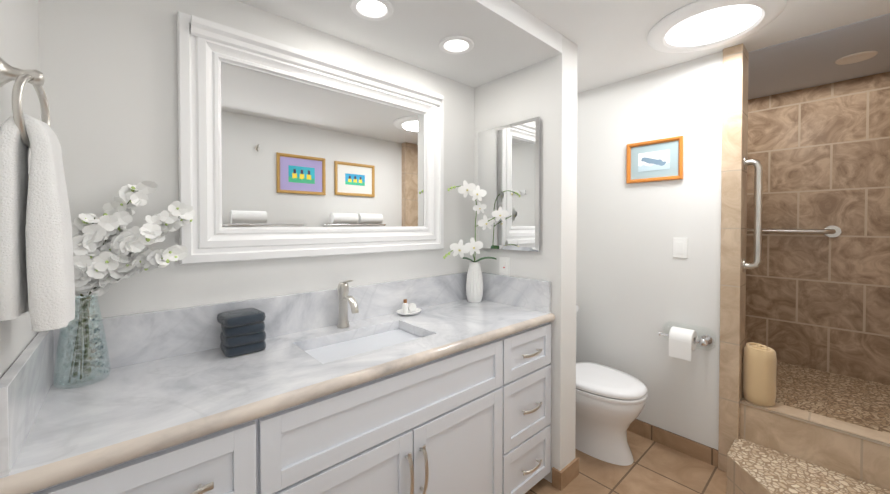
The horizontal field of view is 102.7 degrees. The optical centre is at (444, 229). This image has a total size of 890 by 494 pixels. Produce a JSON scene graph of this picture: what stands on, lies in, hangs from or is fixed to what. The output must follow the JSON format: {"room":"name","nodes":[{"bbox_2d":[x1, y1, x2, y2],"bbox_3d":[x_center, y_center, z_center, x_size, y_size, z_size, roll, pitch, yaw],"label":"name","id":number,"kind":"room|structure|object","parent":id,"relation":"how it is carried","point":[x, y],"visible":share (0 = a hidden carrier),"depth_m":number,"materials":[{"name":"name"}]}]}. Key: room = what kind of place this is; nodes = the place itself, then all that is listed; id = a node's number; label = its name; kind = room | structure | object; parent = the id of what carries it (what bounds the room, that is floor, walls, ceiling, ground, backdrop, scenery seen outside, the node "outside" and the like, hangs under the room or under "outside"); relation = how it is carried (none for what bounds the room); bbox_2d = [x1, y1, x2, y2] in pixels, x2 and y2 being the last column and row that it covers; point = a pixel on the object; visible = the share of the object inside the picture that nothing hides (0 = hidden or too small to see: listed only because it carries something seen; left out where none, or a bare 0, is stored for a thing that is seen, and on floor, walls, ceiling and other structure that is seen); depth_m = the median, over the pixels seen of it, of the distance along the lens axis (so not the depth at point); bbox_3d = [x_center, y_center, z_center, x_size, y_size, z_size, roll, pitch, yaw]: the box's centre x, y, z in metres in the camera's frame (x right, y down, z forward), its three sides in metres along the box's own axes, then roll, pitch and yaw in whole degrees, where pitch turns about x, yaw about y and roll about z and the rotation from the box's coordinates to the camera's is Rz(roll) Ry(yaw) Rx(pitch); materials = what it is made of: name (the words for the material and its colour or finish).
{"room":"bathroom","nodes":[
{"label":"bathroom","id":0,"kind":"room"},
{"bbox_2d":[0,0,39,378],"bbox_3d":[-0.536,0.193,0.249,0.100,2.270,2.000,-1,1,-42],"label":"wall","id":1,"kind":"structure","parent":0,"point":[19,34],"depth_m":0.81,"materials":[{"name":"white paint"}]},
{"bbox_2d":[0,329,55,475],"bbox_3d":[-0.965,0.359,0.828,0.019,0.160,0.523,-1,1,-42],"label":"backsplash","id":2,"kind":"structure","parent":1,"relation":"attached to","point":[25,386],"depth_m":0.74,"materials":[{"name":"white stone"}]},
{"bbox_2d":[0,57,74,331],"bbox_3d":[-0.820,-0.072,0.716,0.100,0.525,0.176,-1,1,-42],"label":"towel ring","id":3,"kind":"object","parent":1,"relation":"attached to","point":[37,282],"visible":1,"depth_m":0.67,"materials":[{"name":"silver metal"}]},
{"bbox_2d":[38,0,474,320],"bbox_3d":[0.186,0.164,2.296,3.900,2.270,0.100,-1,1,-42],"label":"wall","id":4,"kind":"structure","parent":0,"point":[108,69],"depth_m":1.20,"materials":[{"name":"white paint"}]},
{"bbox_2d":[56,272,467,375],"bbox_3d":[-0.482,0.348,1.621,1.794,0.160,0.019,-1,1,-42],"label":"backsplash","id":5,"kind":"structure","parent":4,"relation":"attached to","point":[137,338],"depth_m":1.39,"materials":[{"name":"white stone"}]},
{"bbox_2d":[177,11,443,264],"bbox_3d":[-0.453,-0.316,1.607,1.201,0.861,0.069,-1,1,-42],"label":"vanity mirror","id":6,"kind":"object","parent":4,"relation":"attached to","point":[285,151],"visible":1,"depth_m":1.48,"materials":[{"name":"white paint"}]},
{"bbox_2d":[237,0,561,87],"bbox_3d":[-0.291,-0.914,1.388,1.800,0.090,0.600,-1,1,-42],"label":"ceiling","id":7,"kind":"structure","parent":0,"point":[506,37],"depth_m":1.57,"materials":[{"name":"white paint"}]},
{"bbox_2d":[350,0,393,20],"bbox_3d":[-0.285,-0.865,1.391,0.168,0.008,0.168,-1,1,-42],"label":"recessed light","id":8,"kind":"object","parent":7,"relation":"in","point":[375,10],"visible":1,"depth_m":1.40,"materials":[{"name":"white"}]},
{"bbox_2d":[439,36,473,54],"bbox_3d":[0.054,-0.869,1.681,0.168,0.008,0.168,-1,1,-42],"label":"recessed light","id":9,"kind":"object","parent":7,"relation":"in","point":[455,45],"visible":1,"depth_m":1.67,"materials":[{"name":"white"}]},
{"bbox_2d":[474,35,576,482],"bbox_3d":[0.439,0.167,2.053,0.154,2.270,0.600,-1,1,-42],"label":"wall","id":10,"kind":"structure","parent":0,"point":[545,91],"depth_m":1.83,"materials":[{"name":"white paint"}]},
{"bbox_2d":[499,257,509,275],"bbox_3d":[0.341,0.217,2.040,0.009,0.116,0.072,-1,1,-42],"label":"outlet","id":11,"kind":"object","parent":10,"relation":"attached to","point":[504,265],"visible":0.81,"depth_m":2.04,"materials":[{"name":"white plastic"}]},
{"bbox_2d":[478,117,540,251],"bbox_3d":[0.351,-0.237,2.009,0.026,0.700,0.430,-1,1,-42],"label":"mirror","id":12,"kind":"object","parent":10,"relation":"attached to","point":[509,168],"visible":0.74,"depth_m":1.96,"materials":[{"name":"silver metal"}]},
{"bbox_2d":[482,272,550,311],"bbox_3d":[0.361,0.343,2.008,0.019,0.160,0.523,-1,1,-42],"label":"backsplash","id":13,"kind":"structure","parent":10,"relation":"attached to","point":[522,292],"depth_m":1.95,"materials":[{"name":"white stone"}]},
{"bbox_2d":[562,456,578,477],"bbox_3d":[0.558,1.257,2.059,0.012,0.090,0.452,-1,1,-42],"label":"baseboard","id":14,"kind":"structure","parent":10,"relation":"attached to","point":[572,468],"depth_m":1.86,"materials":[{"name":"brown tile"}]},
{"bbox_2d":[525,430,726,493],"bbox_3d":[0.851,1.359,1.566,3.900,0.100,2.100,-1,1,-42],"label":"floor","id":15,"kind":"structure","parent":0,"point":[654,467],"depth_m":1.89,"materials":[{"name":"tile"}]},
{"bbox_2d":[0,316,554,493],"bbox_3d":[-0.293,0.892,1.416,1.794,0.838,0.588,-1,1,-42],"label":"bathroom vanity","id":16,"kind":"object","parent":15,"relation":"on","point":[446,389],"depth_m":1.17,"materials":[{"name":"white paint"}]},
{"bbox_2d":[0,300,551,491],"bbox_3d":[-0.307,0.452,1.426,1.794,0.043,0.545,-1,1,-42],"label":"countertop","id":17,"kind":"structure","parent":16,"relation":"on","point":[137,406],"depth_m":1.01,"materials":[{"name":"white stone"}]},
{"bbox_2d":[53,181,194,388],"bbox_3d":[-0.962,0.150,1.072,0.308,0.570,0.122,-1,1,-35],"label":"vase","id":18,"kind":"object","parent":17,"relation":"on","point":[108,247],"visible":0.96,"depth_m":1.04,"materials":[{"name":"clear glass"}]},
{"bbox_2d":[217,308,265,356],"bbox_3d":[-0.725,0.363,1.272,0.142,0.138,0.139,-1,1,-42],"label":"washcloths","id":19,"kind":"object","parent":17,"relation":"on","point":[243,332],"visible":0.94,"depth_m":1.23,"materials":[{"name":"grey fabric"}]},
{"bbox_2d":[337,280,358,327],"bbox_3d":[-0.419,0.323,1.537,0.055,0.211,0.144,-1,1,-42],"label":"faucet","id":20,"kind":"object","parent":17,"relation":"on","point":[344,298],"visible":1,"depth_m":1.55,"materials":[{"name":"silver metal"}]},
{"bbox_2d":[312,328,415,359],"bbox_3d":[-0.308,0.535,1.419,0.502,0.146,0.294,-1,1,-42],"label":"sink","id":21,"kind":"object","parent":17,"relation":"in","point":[374,339],"depth_m":1.48,"materials":[{"name":"white ceramic"}]},
{"bbox_2d":[396,299,420,315],"bbox_3d":[-0.181,0.387,1.794,0.135,0.075,0.108,-1,1,-42],"label":"soap dish","id":22,"kind":"object","parent":17,"relation":"on","point":[409,309],"visible":1,"depth_m":1.78,"materials":[{"name":"white ceramic"}]},
{"bbox_2d":[443,180,508,302],"bbox_3d":[0.159,0.076,1.952,0.372,0.693,0.268,-1,1,-42],"label":"vase","id":23,"kind":"object","parent":17,"relation":"on","point":[474,287],"visible":1,"depth_m":2.02,"materials":[{"name":"white ceramic"}]},
{"bbox_2d":[575,305,646,465],"bbox_3d":[0.854,0.906,2.195,0.402,0.788,0.704,-1,1,-42],"label":"toilet","id":24,"kind":"object","parent":15,"relation":"on","point":[610,403],"visible":0.5,"depth_m":2.00,"materials":[{"name":"white ceramic"}]},
{"bbox_2d":[726,438,889,493],"bbox_3d":[1.611,1.210,1.461,0.500,0.200,0.735,-1,1,-42],"label":"step","id":25,"kind":"structure","parent":15,"relation":"on","point":[753,468],"depth_m":1.62,"materials":[{"name":"stone"}]},
{"bbox_2d":[740,395,889,489],"bbox_3d":[1.846,1.109,1.659,0.124,0.397,0.720,-1,1,-42],"label":"curb","id":26,"kind":"object","parent":15,"relation":"on","point":[861,453],"visible":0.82,"depth_m":1.67,"materials":[{"name":"tile"}]},
{"bbox_2d":[742,342,776,406],"bbox_3d":[1.658,0.759,1.879,0.136,0.298,0.136,-1,1,-42],"label":"rolled towel","id":27,"kind":"object","parent":26,"relation":"on","point":[759,373],"visible":1,"depth_m":1.83,"materials":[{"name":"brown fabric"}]},
{"bbox_2d":[775,361,889,433],"bbox_3d":[1.855,1.124,2.457,0.950,0.345,1.900,-1,1,-42],"label":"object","id":28,"kind":"structure","parent":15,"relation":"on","point":[860,402],"depth_m":2.05,"materials":[{"name":"stone"}]},
{"bbox_2d":[576,51,722,449],"bbox_3d":[1.213,0.163,2.360,0.120,2.270,1.170,-1,1,-42],"label":"wall","id":29,"kind":"structure","parent":0,"point":[639,286],"depth_m":2.18,"materials":[{"name":"white paint"}]},
{"bbox_2d":[626,136,683,183],"bbox_3d":[1.274,-0.420,2.176,0.020,0.250,0.310,-1,1,-42],"label":"framed picture","id":30,"kind":"object","parent":29,"relation":"attached to","point":[655,160],"visible":1,"depth_m":2.17,"materials":[{"name":"orange wood"}]},
{"bbox_2d":[627,419,717,466],"bbox_3d":[1.180,1.253,2.314,0.012,0.090,0.970,-1,1,-42],"label":"baseboard","id":31,"kind":"structure","parent":29,"relation":"attached to","point":[702,452],"depth_m":2.10,"materials":[{"name":"brown tile"}]},
{"bbox_2d":[673,238,686,257],"bbox_3d":[1.374,0.106,2.081,0.008,0.116,0.072,-1,1,-42],"label":"switch plate","id":32,"kind":"object","parent":29,"relation":"attached to","point":[679,247],"visible":1,"depth_m":2.08,"materials":[{"name":"white plastic"}]},
{"bbox_2d":[657,321,715,360],"bbox_3d":[1.353,0.630,2.012,0.142,0.165,0.265,-1,1,-42],"label":"toilet paper","id":33,"kind":"object","parent":29,"relation":"attached to","point":[683,342],"visible":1,"depth_m":1.97,"materials":[{"name":"paper"}]},
{"bbox_2d":[745,99,752,344],"bbox_3d":[1.262,0.012,2.402,0.012,1.970,1.170,-1,1,-42],"label":"shower wall tile","id":34,"kind":"structure","parent":29,"relation":"attached to","point":[750,102],"depth_m":2.68,"materials":[{"name":"brown tile"}]},
{"bbox_2d":[511,0,889,92],"bbox_3d":[0.851,-1.011,1.532,3.900,0.100,2.100,-1,1,-42],"label":"ceiling","id":35,"kind":"structure","parent":0,"point":[608,38],"depth_m":1.69,"materials":[{"name":"white paint"}]},
{"bbox_2d":[647,0,786,52],"bbox_3d":[1.243,-0.950,1.667,0.516,0.026,0.516,-1,1,-42],"label":"recessed light","id":36,"kind":"object","parent":35,"relation":"in","point":[696,24],"visible":0.94,"depth_m":1.63,"materials":[{"name":"white"}]},
{"bbox_2d":[718,43,748,471],"bbox_3d":[1.574,0.169,1.942,0.163,2.270,0.085,-1,1,-42],"label":"wall","id":37,"kind":"structure","parent":0,"point":[734,193],"depth_m":1.89,"materials":[{"name":"tile"}]},
{"bbox_2d":[742,156,762,272],"bbox_3d":[1.629,-0.081,1.882,0.076,0.626,0.071,-1,1,-42],"label":"rail","id":38,"kind":"object","parent":37,"relation":"attached to","point":[758,178],"visible":1,"depth_m":1.86,"materials":[{"name":"silver metal"}]},
{"bbox_2d":[748,13,889,99],"bbox_3d":[1.855,-0.971,2.427,0.950,0.004,1.900,-1,1,-42],"label":"ceiling","id":39,"kind":"structure","parent":0,"point":[800,63],"depth_m":2.02,"materials":[{"name":"white paint"}]},
{"bbox_2d":[835,51,877,64],"bbox_3d":[2.301,-0.962,1.994,0.160,0.010,0.160,-1,1,-42],"label":"recessed light","id":40,"kind":"object","parent":39,"relation":"attached to","point":[856,57],"visible":0.98,"depth_m":1.99,"materials":[{"name":"white"}]},
{"bbox_2d":[749,72,889,384],"bbox_3d":[2.259,0.156,2.802,0.130,2.270,1.900,-1,1,-42],"label":"shower wall tile","id":41,"kind":"structure","parent":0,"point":[821,154],"depth_m":2.38,"materials":[{"name":"brown tile"}]},
{"bbox_2d":[747,225,840,237],"bbox_3d":[2.253,0.008,2.657,0.068,0.080,0.945,-1,1,-42],"label":"rail","id":42,"kind":"object","parent":41,"relation":"attached to","point":[832,231],"visible":0.46,"depth_m":2.39,"materials":[{"name":"silver metal"}]}
]}

